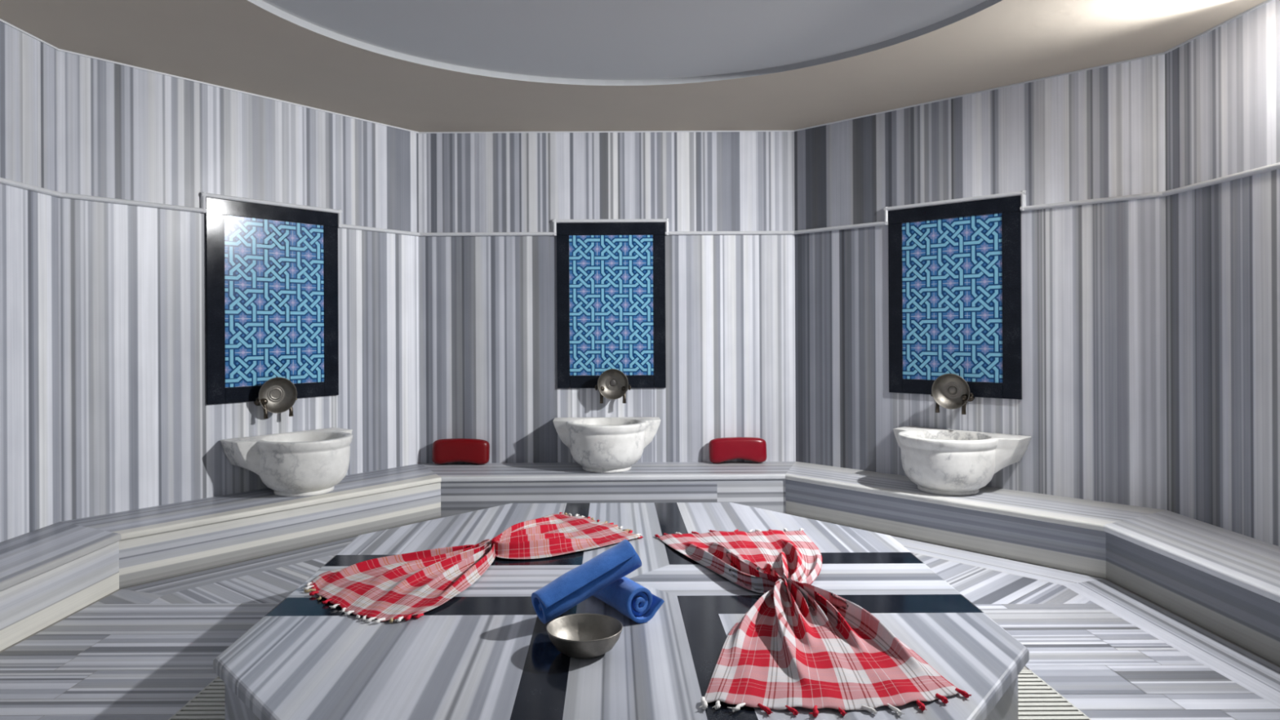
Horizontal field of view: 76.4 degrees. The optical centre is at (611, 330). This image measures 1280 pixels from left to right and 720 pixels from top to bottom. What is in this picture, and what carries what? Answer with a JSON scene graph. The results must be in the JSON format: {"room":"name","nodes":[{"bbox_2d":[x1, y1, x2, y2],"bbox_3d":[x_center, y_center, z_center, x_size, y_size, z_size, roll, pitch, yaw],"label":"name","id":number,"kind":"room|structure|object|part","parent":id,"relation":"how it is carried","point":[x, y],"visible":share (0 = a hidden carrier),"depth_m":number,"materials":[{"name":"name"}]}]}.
{"room":"spa","nodes":[
{"label":"spa","id":0,"kind":"room"},
{"bbox_2d":[0,21,59,542],"bbox_3d":[-2.921,-0.101,1.950,0.120,2.714,4.500,0,0,0],"label":"wall","id":1,"kind":"structure","parent":0,"point":[29,364],"depth_m":3.98,"materials":[{"name":"stone"}]},
{"bbox_2d":[0,18,58,50],"bbox_3d":[-2.863,-1.452,1.950,0.008,0.009,4.500,0,0,0],"label":"trim","id":2,"kind":"structure","parent":1,"relation":"attached to","point":[1,20],"depth_m":3.99,"materials":[{"name":"stone"}]},
{"bbox_2d":[0,177,62,197],"bbox_3d":[-2.853,-0.701,1.950,0.026,0.027,4.527,0,0,0],"label":"trim","id":3,"kind":"structure","parent":1,"relation":"attached to","point":[4,181],"depth_m":3.97,"materials":[{"name":"stone"}]},
{"bbox_2d":[57,50,420,521],"bbox_3d":[-2.187,-0.104,5.138,0.120,2.714,2.305,0,0,39],"label":"wall","id":4,"kind":"structure","parent":0,"point":[138,428],"depth_m":4.69,"materials":[{"name":"stone"}]},
{"bbox_2d":[57,48,418,133],"bbox_3d":[-2.144,-1.456,5.098,0.008,0.009,2.305,0,0,39],"label":"trim","id":5,"kind":"structure","parent":4,"relation":"attached to","point":[60,50],"depth_m":4.86,"materials":[{"name":"stone"}]},
{"bbox_2d":[60,191,420,236],"bbox_3d":[-2.135,-0.751,5.093,0.027,0.120,2.332,0,0,39],"label":"trim","id":6,"kind":"structure","parent":4,"relation":"attached to","point":[203,195],"depth_m":4.82,"materials":[{"name":"stone"}]},
{"bbox_2d":[253,396,268,418],"bbox_3d":[-2.158,0.473,4.995,0.100,0.135,0.082,0,0,39],"label":"tap","id":7,"kind":"object","parent":4,"relation":"attached to","point":[264,401],"visible":0.92,"depth_m":4.97,"materials":[{"name":"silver metal"}]},
{"bbox_3d":[-2.156,0.427,4.974,0.042,0.044,0.053,0,0,39],"label":"cross handle","id":8,"kind":"part","parent":7,"relation":"part of","materials":[{"name":"brown metal"}]},
{"bbox_3d":[-2.132,0.487,4.986,0.049,0.107,0.029,0,0,39],"label":"spout","id":9,"kind":"part","parent":7,"relation":"part of","materials":[{"name":"brown metal"}]},
{"bbox_2d":[204,197,338,404],"bbox_3d":[-2.116,-0.174,5.119,0.016,1.219,0.871,0,0,39],"label":"tile panel","id":10,"kind":"object","parent":4,"relation":"attached to","point":[272,271],"visible":1,"depth_m":5.08,"materials":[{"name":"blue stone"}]},
{"bbox_3d":[-2.354,-0.127,4.821,0.016,1.128,0.107,0,0,39],"label":"frame","id":11,"kind":"part","parent":10,"relation":"part of","materials":[{"name":"black stone"}]},
{"bbox_3d":[-2.118,-0.738,5.119,0.016,0.090,0.871,0,0,39],"label":"frame","id":12,"kind":"part","parent":10,"relation":"part of","materials":[{"name":"black stone"}]},
{"bbox_3d":[-2.112,0.389,5.120,0.016,0.094,0.658,0,0,39],"label":"frame","id":13,"kind":"part","parent":10,"relation":"part of","materials":[{"name":"black stone"}]},
{"bbox_2d":[258,377,297,413],"bbox_3d":[-2.077,0.400,5.034,0.224,0.223,0.078,0,0,-34],"label":"bowl","id":14,"kind":"object","parent":10,"relation":"hanging from","point":[281,393],"visible":1,"depth_m":5.06,"materials":[{"name":"silver metal"}]},
{"bbox_3d":[-1.876,-0.129,5.418,0.016,1.128,0.104,0,0,39],"label":"frame","id":15,"kind":"part","parent":10,"relation":"part of","materials":[{"name":"black stone"}]},
{"bbox_2d":[288,397,297,416],"bbox_3d":[-2.044,0.472,5.142,0.104,0.135,0.073,0,0,31],"label":"tap","id":16,"kind":"object","parent":4,"relation":"attached to","point":[291,410],"visible":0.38,"depth_m":5.10,"materials":[{"name":"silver metal"}]},
{"bbox_3d":[-2.028,0.487,5.116,0.049,0.107,0.029,0,0,39],"label":"spout","id":17,"kind":"part","parent":16,"relation":"part of","materials":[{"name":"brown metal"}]},
{"bbox_2d":[418,131,795,463],"bbox_3d":[-0.034,-0.115,6.060,2.774,2.714,0.120,0,0,0],"label":"wall","id":18,"kind":"structure","parent":0,"point":[488,338],"depth_m":6.00,"materials":[{"name":"stone"}]},
{"bbox_2d":[595,384,604,403],"bbox_3d":[-0.087,0.463,5.954,0.073,0.135,0.104,0,0,8],"label":"tap","id":19,"kind":"object","parent":18,"relation":"attached to","point":[602,388],"visible":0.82,"depth_m":5.91,"materials":[{"name":"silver metal"}]},
{"bbox_3d":[-0.076,0.477,5.924,0.029,0.107,0.049,0,0,0],"label":"spout","id":20,"kind":"part","parent":19,"relation":"part of","materials":[{"name":"brown metal"}]},
{"bbox_2d":[418,218,794,236],"bbox_3d":[-0.037,-0.761,5.989,2.801,0.120,0.026,0,0,0],"label":"trim","id":21,"kind":"structure","parent":18,"relation":"attached to","point":[555,221],"depth_m":5.98,"materials":[{"name":"stone"}]},
{"bbox_2d":[418,129,794,133],"bbox_3d":[-0.040,-1.466,5.996,2.774,0.009,0.008,0,0,0],"label":"trim","id":22,"kind":"structure","parent":18,"relation":"attached to","point":[793,130],"depth_m":5.99,"materials":[{"name":"stone"}]},
{"bbox_2d":[556,222,666,388],"bbox_3d":[-0.005,-0.184,5.992,0.800,1.219,0.016,0,0,0],"label":"tile panel","id":23,"kind":"object","parent":18,"relation":"attached to","point":[615,317],"visible":0.99,"depth_m":5.99,"materials":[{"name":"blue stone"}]},
{"bbox_3d":[-0.360,-0.137,5.992,0.091,1.128,0.016,0,0,0],"label":"frame","id":24,"kind":"part","parent":23,"relation":"part of","materials":[{"name":"black stone"}]},
{"bbox_3d":[-0.008,-0.749,5.992,0.800,0.090,0.016,0,0,0],"label":"frame","id":25,"kind":"part","parent":23,"relation":"part of","materials":[{"name":"black stone"}]},
{"bbox_3d":[-0.001,0.379,5.992,0.620,0.094,0.016,0,0,0],"label":"frame","id":26,"kind":"part","parent":23,"relation":"part of","materials":[{"name":"black stone"}]},
{"bbox_3d":[0.351,-0.140,5.992,0.087,1.128,0.016,0,0,0],"label":"frame","id":27,"kind":"part","parent":23,"relation":"part of","materials":[{"name":"black stone"}]},
{"bbox_2d":[621,384,631,403],"bbox_3d":[0.101,0.462,5.953,0.073,0.135,0.104,0,0,-7],"label":"tap","id":28,"kind":"object","parent":18,"relation":"attached to","point":[623,388],"visible":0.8,"depth_m":5.91,"materials":[{"name":"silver metal"}]},
{"bbox_2d":[597,368,628,399],"bbox_3d":[0.007,0.390,5.909,0.224,0.223,0.078,0,0,0],"label":"bowl","id":29,"kind":"object","parent":28,"relation":"hanging from","point":[612,380],"visible":1,"depth_m":5.92,"materials":[{"name":"silver metal"}]},
{"bbox_3d":[0.090,0.476,5.924,0.029,0.107,0.049,0,0,0],"label":"spout","id":30,"kind":"part","parent":28,"relation":"part of","materials":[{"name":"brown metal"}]},
{"bbox_2d":[247,0,1002,85],"bbox_3d":[0.073,-1.492,3.130,3.510,0.040,3.510,0,0,0],"label":"ceiling","id":31,"kind":"structure","parent":0,"point":[595,42],"depth_m":4.08,"materials":[{"name":"paint"}]},
{"bbox_2d":[0,0,1266,132],"bbox_3d":[0.044,-1.472,2.850,5.822,0.001,6.300,0,0,0],"label":"ceiling","id":32,"kind":"structure","parent":0,"point":[240,45],"depth_m":4.52,"materials":[{"name":"paint"}]},
{"bbox_2d":[0,516,1279,719],"bbox_3d":[0.056,1.302,2.875,5.900,0.120,6.350,0,0,0],"label":"floor","id":33,"kind":"structure","parent":0,"point":[142,651],"depth_m":3.20,"materials":[{"name":"stone"}]},
{"bbox_2d":[168,675,225,719],"bbox_3d":[-1.291,1.283,1.575,0.265,0.071,2.750,0,0,0],"label":"drain grate","id":34,"kind":"object","parent":33,"relation":"on","point":[209,704],"visible":0.44,"depth_m":2.71,"materials":[{"name":"grey metal"}]},
{"bbox_2d":[213,502,1029,719],"bbox_3d":[0.050,1.118,2.993,2.412,0.388,2.745,0,0,0],"label":"platform","id":35,"kind":"object","parent":33,"relation":"on","point":[484,653],"visible":0.79,"depth_m":2.41,"materials":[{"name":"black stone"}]},
{"bbox_2d":[302,511,643,623],"bbox_3d":[-0.477,0.895,3.302,0.669,0.061,1.527,0,0,40],"label":"cloth","id":36,"kind":"object","parent":35,"relation":"on","point":[398,587],"visible":1,"depth_m":3.10,"materials":[{"name":"red fabric"}]},
{"bbox_2d":[546,613,622,658],"bbox_3d":[-0.079,0.888,2.335,0.220,0.073,0.220,0,0,0],"label":"bowl","id":37,"kind":"object","parent":35,"relation":"on","point":[582,635],"visible":1,"depth_m":2.39,"materials":[{"name":"silver metal"}]},
{"bbox_2d":[531,538,641,623],"bbox_3d":[-0.074,0.795,2.584,0.368,0.224,0.111,0,0,-27],"label":"rolled towel","id":38,"kind":"object","parent":35,"relation":"on","point":[582,582],"visible":1,"depth_m":2.54,"materials":[{"name":"blue fabric"}]},
{"bbox_2d":[592,576,664,623],"bbox_3d":[0.028,0.867,2.714,0.139,0.110,0.342,0,0,-28],"label":"rolled towel","id":39,"kind":"object","parent":35,"relation":"on","point":[633,600],"visible":0.55,"depth_m":2.58,"materials":[{"name":"blue fabric"}]},
{"bbox_2d":[654,528,971,716],"bbox_3d":[0.547,0.883,2.830,0.718,0.075,1.820,0,0,0],"label":"cloth","id":40,"kind":"object","parent":35,"relation":"on","point":[802,644],"visible":1,"depth_m":2.34,"materials":[{"name":"red fabric"}]},
{"bbox_2d":[0,461,1279,666],"bbox_3d":[0.056,1.108,2.850,5.822,0.267,6.300,0,0,0],"label":"bench","id":41,"kind":"object","parent":33,"relation":"on","point":[1224,582],"visible":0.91,"depth_m":4.36,"materials":[{"name":"grey stone"}]},
{"bbox_3d":[-2.617,1.005,1.950,0.477,0.034,4.500,0,0,0],"label":"seat","id":42,"kind":"part","parent":41,"relation":"part of","materials":[{"name":"stone"}]},
{"bbox_3d":[-1.909,1.001,4.920,0.578,0.034,2.305,0,0,39],"label":"seat","id":43,"kind":"part","parent":41,"relation":"part of","materials":[{"name":"stone"}]},
{"bbox_2d":[220,427,352,497],"bbox_3d":[-1.881,0.817,4.963,0.564,0.335,0.768,0,0,39],"label":"basin","id":44,"kind":"object","parent":41,"relation":"on","point":[306,463],"visible":1,"depth_m":4.77,"materials":[{"name":"white stone"}]},
{"bbox_2d":[431,438,489,464],"bbox_3d":[-1.104,0.885,5.937,0.416,0.190,0.117,0,0,0],"label":"pillow","id":45,"kind":"object","parent":41,"relation":"on","point":[446,451],"visible":1,"depth_m":5.89,"materials":[{"name":"red plastic"}]},
{"bbox_2d":[552,417,660,473],"bbox_3d":[-0.036,0.808,5.715,0.768,0.335,0.564,0,0,0],"label":"basin","id":46,"kind":"object","parent":41,"relation":"on","point":[604,445],"visible":1,"depth_m":5.53,"materials":[{"name":"white stone"}]},
{"bbox_3d":[-0.028,0.992,5.710,2.774,0.034,0.580,0,0,0],"label":"seat","id":47,"kind":"part","parent":41,"relation":"part of","materials":[{"name":"stone"}]},
{"bbox_2d":[708,436,766,463],"bbox_3d":[0.919,0.875,5.937,0.420,0.190,0.117,0,0,0],"label":"pillow","id":48,"kind":"object","parent":41,"relation":"on","point":[721,450],"visible":1,"depth_m":5.89,"materials":[{"name":"red plastic"}]},
{"bbox_2d":[893,426,1031,496],"bbox_3d":[2.026,0.798,4.900,0.564,0.335,0.768,0,0,-44],"label":"basin","id":49,"kind":"object","parent":41,"relation":"on","point":[940,461],"visible":1,"depth_m":4.71,"materials":[{"name":"white stone"}]},
{"bbox_3d":[1.945,0.983,4.959,0.606,0.034,2.311,0,0,-44],"label":"seat","id":50,"kind":"part","parent":41,"relation":"part of","materials":[{"name":"stone"}]},
{"bbox_3d":[2.700,0.979,2.020,0.533,0.034,4.640,0,0,0],"label":"seat","id":51,"kind":"part","parent":41,"relation":"part of","materials":[{"name":"stone"}]},
{"bbox_2d":[1017,670,1091,719],"bbox_3d":[1.386,1.270,1.575,0.270,0.071,2.750,0,0,0],"label":"drain grate","id":52,"kind":"object","parent":33,"relation":"on","point":[1037,700],"visible":0.52,"depth_m":2.69,"materials":[{"name":"grey metal"}]},
{"bbox_2d":[794,53,1167,510],"bbox_3d":[2.200,-0.126,5.212,0.120,2.714,2.311,0,0,-44],"label":"wall","id":53,"kind":"structure","parent":0,"point":[1092,406],"depth_m":4.81,"materials":[{"name":"stone"}]},
{"bbox_2d":[930,393,939,413],"bbox_3d":[2.084,0.452,5.182,0.104,0.135,0.073,0,0,-37],"label":"tap","id":54,"kind":"object","parent":53,"relation":"attached to","point":[937,406],"visible":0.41,"depth_m":5.14,"materials":[{"name":"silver metal"}]},
{"bbox_3d":[2.071,0.467,5.154,0.049,0.107,0.029,0,0,-44],"label":"spout","id":55,"kind":"part","parent":54,"relation":"part of","materials":[{"name":"brown metal"}]},
{"bbox_2d":[888,195,1022,399],"bbox_3d":[2.156,-0.195,5.160,0.017,1.219,0.841,0,0,-44],"label":"tile panel","id":56,"kind":"object","parent":53,"relation":"attached to","point":[955,302],"visible":0.98,"depth_m":5.13,"materials":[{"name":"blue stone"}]},
{"bbox_3d":[1.897,-0.148,5.428,0.016,1.128,0.095,0,0,-44],"label":"frame","id":57,"kind":"part","parent":56,"relation":"part of","materials":[{"name":"black stone"}]},
{"bbox_2d":[931,373,969,408],"bbox_3d":[2.123,0.379,5.079,0.224,0.223,0.078,0,0,33],"label":"bowl","id":58,"kind":"object","parent":56,"relation":"hanging from","point":[947,390],"visible":1,"depth_m":5.10,"materials":[{"name":"silver metal"}]},
{"bbox_3d":[2.154,0.368,5.164,0.016,0.094,0.637,0,0,-44],"label":"frame","id":59,"kind":"part","parent":56,"relation":"part of","materials":[{"name":"black stone"}]},
{"bbox_3d":[2.153,-0.759,5.160,0.016,0.090,0.841,0,0,-44],"label":"frame","id":60,"kind":"part","parent":56,"relation":"part of","materials":[{"name":"black stone"}]},
{"bbox_3d":[2.411,-0.150,4.896,0.016,1.128,0.107,0,0,-44],"label":"frame","id":61,"kind":"part","parent":56,"relation":"part of","materials":[{"name":"black stone"}]},
{"bbox_2d":[960,392,974,414],"bbox_3d":[2.215,0.452,5.046,0.073,0.135,0.104,0,0,39],"label":"tap","id":62,"kind":"object","parent":53,"relation":"attached to","point":[964,397],"visible":0.91,"depth_m":5.02,"materials":[{"name":"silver metal"}]},
{"bbox_3d":[2.186,0.466,5.035,0.049,0.107,0.029,0,0,-44],"label":"spout","id":63,"kind":"part","parent":62,"relation":"part of","materials":[{"name":"brown metal"}]},
{"bbox_3d":[2.210,0.406,5.024,0.042,0.044,0.052,0,0,-44],"label":"cross handle","id":64,"kind":"part","parent":62,"relation":"part of","materials":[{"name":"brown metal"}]},
{"bbox_2d":[794,52,1164,131],"bbox_3d":[2.148,-1.477,5.167,0.008,0.009,2.311,0,0,-44],"label":"trim","id":65,"kind":"structure","parent":53,"relation":"attached to","point":[1162,53],"depth_m":4.97,"materials":[{"name":"stone"}]},
{"bbox_2d":[794,190,1165,234],"bbox_3d":[2.146,-0.772,5.162,0.029,0.120,2.338,0,0,-44],"label":"trim","id":66,"kind":"structure","parent":53,"relation":"attached to","point":[1022,193],"depth_m":4.94,"materials":[{"name":"stone"}]},
{"bbox_2d":[1164,0,1279,546],"bbox_3d":[3.021,-0.130,2.020,0.120,2.714,4.640,0,0,0],"label":"wall","id":67,"kind":"structure","parent":0,"point":[1222,86],"depth_m":3.91,"materials":[{"name":"stone"}]},
{"bbox_2d":[1164,0,1272,53],"bbox_3d":[2.951,-1.481,2.020,0.008,0.009,4.640,0,0,0],"label":"trim","id":68,"kind":"structure","parent":67,"relation":"attached to","point":[1267,1],"depth_m":3.95,"materials":[{"name":"stone"}]},
{"bbox_2d":[1162,162,1279,196],"bbox_3d":[2.947,-0.729,2.020,0.026,0.027,4.667,0,0,0],"label":"trim","id":69,"kind":"structure","parent":67,"relation":"attached to","point":[1276,166],"depth_m":3.90,"materials":[{"name":"stone"}]}
]}

